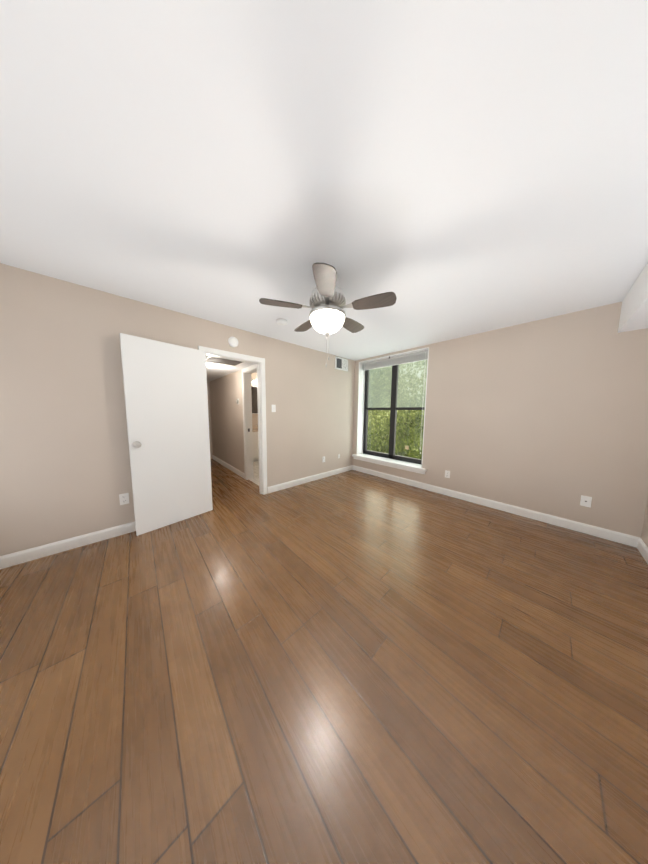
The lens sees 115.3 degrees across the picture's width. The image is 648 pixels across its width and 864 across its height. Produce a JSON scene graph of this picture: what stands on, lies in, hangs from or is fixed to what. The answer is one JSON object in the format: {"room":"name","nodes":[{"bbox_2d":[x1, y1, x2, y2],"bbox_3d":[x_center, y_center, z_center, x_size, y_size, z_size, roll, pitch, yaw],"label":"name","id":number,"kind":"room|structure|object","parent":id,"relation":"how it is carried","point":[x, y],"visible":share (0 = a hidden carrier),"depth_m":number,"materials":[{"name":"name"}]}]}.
{"room":"empty bedroom","nodes":[
{"label":"empty bedroom","id":0,"kind":"room"},
{"bbox_2d":[0,263,355,555],"bbox_3d":[-1.070,-0.218,3.116,5.420,2.440,0.120,-5,8,-42],"label":"wall","id":1,"kind":"structure","parent":0,"point":[65,467],"depth_m":1.96,"materials":[{"name":"beige paint"}]},
{"bbox_2d":[0,521,135,568],"bbox_3d":[-2.243,1.045,2.077,1.845,0.105,0.016,-5,8,-42],"label":"baseboard","id":2,"kind":"structure","parent":1,"relation":"attached to","point":[49,549],"depth_m":1.90,"materials":[{"name":"white wood"}]},
{"bbox_2d":[119,493,128,504],"bbox_3d":[-2.111,0.708,2.168,0.072,0.118,0.008,-5,8,-42],"label":"electrical outlet","id":3,"kind":"object","parent":1,"relation":"attached to","point":[124,498],"visible":1,"depth_m":2.17,"materials":[{"name":"white plastic"}]},
{"bbox_2d":[120,333,212,535],"bbox_3d":[-1.711,0.045,2.336,0.179,2.030,0.770,5,7,39],"label":"door","id":4,"kind":"structure","parent":1,"relation":"in","point":[166,396],"depth_m":2.27,"materials":[{"name":"white paint"}]},
{"bbox_2d":[198,346,266,494],"bbox_3d":[-1.264,-0.038,2.962,0.900,2.107,0.165,-5,8,-42],"label":"door frame","id":5,"kind":"structure","parent":1,"relation":"attached to","point":[258,366],"depth_m":3.02,"materials":[{"name":"white wood"}]},
{"bbox_2d":[228,337,237,346],"bbox_3d":[-1.221,-1.215,2.765,0.132,0.132,0.034,-5,8,-42],"label":"door chime","id":6,"kind":"object","parent":1,"relation":"attached to","point":[232,341],"visible":1,"depth_m":2.75,"materials":[{"name":"white plastic"}]},
{"bbox_2d":[271,405,275,411],"bbox_3d":[-0.797,-0.375,3.257,0.072,0.118,0.018,-5,8,-42],"label":"light switch","id":7,"kind":"object","parent":1,"relation":"attached to","point":[273,408],"visible":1,"depth_m":3.26,"materials":[{"name":"white plastic"}]},
{"bbox_2d":[267,465,351,493],"bbox_3d":[-0.135,0.878,4.003,2.095,0.105,0.016,-5,8,-42],"label":"baseboard","id":8,"kind":"structure","parent":1,"relation":"attached to","point":[274,488],"depth_m":3.80,"materials":[{"name":"white wood"}]},
{"bbox_2d":[335,356,347,370],"bbox_3d":[0.367,-1.400,4.225,0.380,0.245,0.010,-5,8,-42],"label":"air vent","id":9,"kind":"object","parent":1,"relation":"in","point":[341,363],"visible":1,"depth_m":4.22,"materials":[{"name":"white plastic"}]},
{"bbox_2d":[207,381,212,458],"bbox_3d":[-3.449,-0.453,5.263,0.930,2.440,0.120,-5,8,-42],"label":"wall","id":10,"kind":"structure","parent":0,"point":[208,384],"depth_m":5.53,"materials":[{"name":"beige paint"}]},
{"bbox_2d":[206,356,253,381],"bbox_3d":[-2.362,-1.252,3.997,0.980,0.120,3.080,-5,8,-42],"label":"ceiling","id":11,"kind":"structure","parent":0,"point":[215,371],"depth_m":3.85,"materials":[{"name":"white paint"}]},
{"bbox_2d":[206,356,245,365],"bbox_3d":[-1.522,-1.098,3.164,0.520,0.008,0.540,-5,8,-42],"label":"ceiling vent","id":12,"kind":"object","parent":11,"relation":"in","point":[210,359],"visible":0.6,"depth_m":3.21,"materials":[{"name":"white plastic"}]},
{"bbox_2d":[209,370,257,472],"bbox_3d":[-2.003,-0.364,4.505,0.130,2.440,3.200,-5,8,-42],"label":"wall","id":13,"kind":"structure","parent":0,"point":[225,415],"depth_m":4.57,"materials":[{"name":"beige paint"}]},
{"bbox_2d":[212,455,244,478],"bbox_3d":[-2.304,0.775,4.824,0.016,0.105,2.265,-5,8,-42],"label":"baseboard","id":14,"kind":"structure","parent":13,"relation":"attached to","point":[238,472],"depth_m":4.59,"materials":[{"name":"white wood"}]},
{"bbox_2d":[251,386,257,413],"bbox_3d":[-1.891,-0.880,5.681,0.700,0.760,0.101,-5,8,-42],"label":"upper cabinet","id":15,"kind":"object","parent":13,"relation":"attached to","point":[254,401],"visible":0.15,"depth_m":5.61,"materials":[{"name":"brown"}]},
{"bbox_2d":[249,461,258,485],"bbox_3d":[-1.102,0.823,4.972,1.890,0.006,2.480,-5,8,-42],"label":"floor","id":16,"kind":"structure","parent":0,"point":[255,479],"depth_m":4.34,"materials":[{"name":"beige tile"}]},
{"bbox_2d":[252,424,258,461],"bbox_3d":[-1.734,0.275,5.609,0.970,0.960,0.595,-5,8,-42],"label":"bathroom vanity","id":17,"kind":"object","parent":16,"relation":"on","point":[255,444],"visible":0.08,"depth_m":5.25,"materials":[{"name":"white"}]},
{"bbox_2d":[0,459,647,863],"bbox_3d":[-0.880,1.069,3.020,5.420,0.100,7.120,-5,8,-42],"label":"floor","id":18,"kind":"structure","parent":0,"point":[352,667],"depth_m":0.98,"materials":[{"name":"brown wood"}]},
{"bbox_2d":[0,0,647,360],"bbox_3d":[-0.854,-1.468,2.772,5.420,0.120,7.120,-5,8,-42],"label":"ceiling","id":19,"kind":"structure","parent":0,"point":[444,170],"depth_m":0.91,"materials":[{"name":"white paint"}]},
{"bbox_2d":[276,318,287,324],"bbox_3d":[-0.525,-1.363,2.554,0.140,0.040,0.140,-5,8,-42],"label":"smoke detector","id":20,"kind":"object","parent":19,"relation":"attached to","point":[280,321],"visible":1,"depth_m":2.52,"materials":[{"name":"white plastic"}]},
{"bbox_2d":[259,263,396,366],"bbox_3d":[0.032,-0.930,1.748,1.034,0.734,1.037,-5,8,-42],"label":"ceiling fan","id":21,"kind":"object","parent":19,"relation":"hanging from","point":[327,306],"visible":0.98,"depth_m":1.60,"materials":[{"name":"silver metal"}]},
{"bbox_2d":[352,302,647,535],"bbox_3d":[2.057,-0.216,3.420,0.400,2.440,3.660,-5,8,-42],"label":"wall","id":22,"kind":"structure","parent":0,"point":[549,416],"depth_m":2.46,"materials":[{"name":"beige paint"}]},
{"bbox_2d":[352,347,428,474],"bbox_3d":[1.308,-0.400,4.083,0.324,2.138,1.603,-5,8,-42],"label":"window","id":23,"kind":"structure","parent":22,"relation":"in","point":[404,387],"depth_m":4.17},
{"bbox_2d":[362,350,427,453],"bbox_3d":[1.290,-0.551,4.048,0.145,1.798,1.394,-5,8,-42],"label":"mini blinds","id":24,"kind":"object","parent":23,"relation":"attached to","point":[407,358],"visible":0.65,"depth_m":3.88,"materials":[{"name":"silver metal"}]},
{"bbox_2d":[363,365,424,463],"bbox_3d":[1.421,-0.452,4.179,0.070,2.019,1.418,-5,8,-42],"label":"window frame","id":25,"kind":"structure","parent":22,"relation":"attached to","point":[393,408],"depth_m":4.19,"materials":[{"name":"black metal"}]},
{"bbox_2d":[445,470,449,477],"bbox_3d":[1.976,0.676,3.284,0.008,0.118,0.072,-5,8,-42],"label":"outlet","id":26,"kind":"object","parent":22,"relation":"attached to","point":[447,474],"visible":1,"depth_m":3.28,"materials":[{"name":"white plastic"}]},
{"bbox_2d":[352,465,635,546],"bbox_3d":[1.885,0.958,3.401,0.016,0.105,3.640,-5,8,-42],"label":"baseboard","id":27,"kind":"structure","parent":22,"relation":"attached to","point":[626,539],"depth_m":2.65,"materials":[{"name":"white wood"}]},
{"bbox_2d":[580,495,591,507],"bbox_3d":[2.905,0.769,2.274,0.009,0.118,0.074,-5,8,-42],"label":"outlet plate","id":28,"kind":"object","parent":22,"relation":"attached to","point":[585,501],"visible":1,"depth_m":2.27,"materials":[{"name":"white plastic"}]},
{"bbox_2d":[618,263,647,332],"bbox_3d":[1.260,-0.993,0.290,4.900,0.300,0.310,-5,8,-42],"label":"soffit","id":29,"kind":"structure","parent":0,"point":[634,312],"depth_m":1.74,"materials":[{"name":"white paint"}]},
{"bbox_2d":[636,487,647,546],"bbox_3d":[1.497,0.081,0.331,5.420,2.440,0.120,-5,8,-42],"label":"wall","id":30,"kind":"structure","parent":0,"point":[643,535],"depth_m":2.00,"materials":[{"name":"beige paint"}]},
{"bbox_2d":[636,537,647,563],"bbox_3d":[1.336,1.246,0.400,4.900,0.105,0.016,-5,8,-42],"label":"baseboard","id":31,"kind":"structure","parent":30,"relation":"attached to","point":[641,546],"depth_m":1.95,"materials":[{"name":"white wood"}]},
{"label":"outside","id":32,"kind":"structure","parent":0,"visible":0},
{"bbox_2d":[367,360,426,458],"bbox_3d":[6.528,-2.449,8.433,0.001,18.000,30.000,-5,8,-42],"label":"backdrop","id":33,"kind":"structure","parent":32,"point":[414,434],"depth_m":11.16,"materials":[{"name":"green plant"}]}
]}

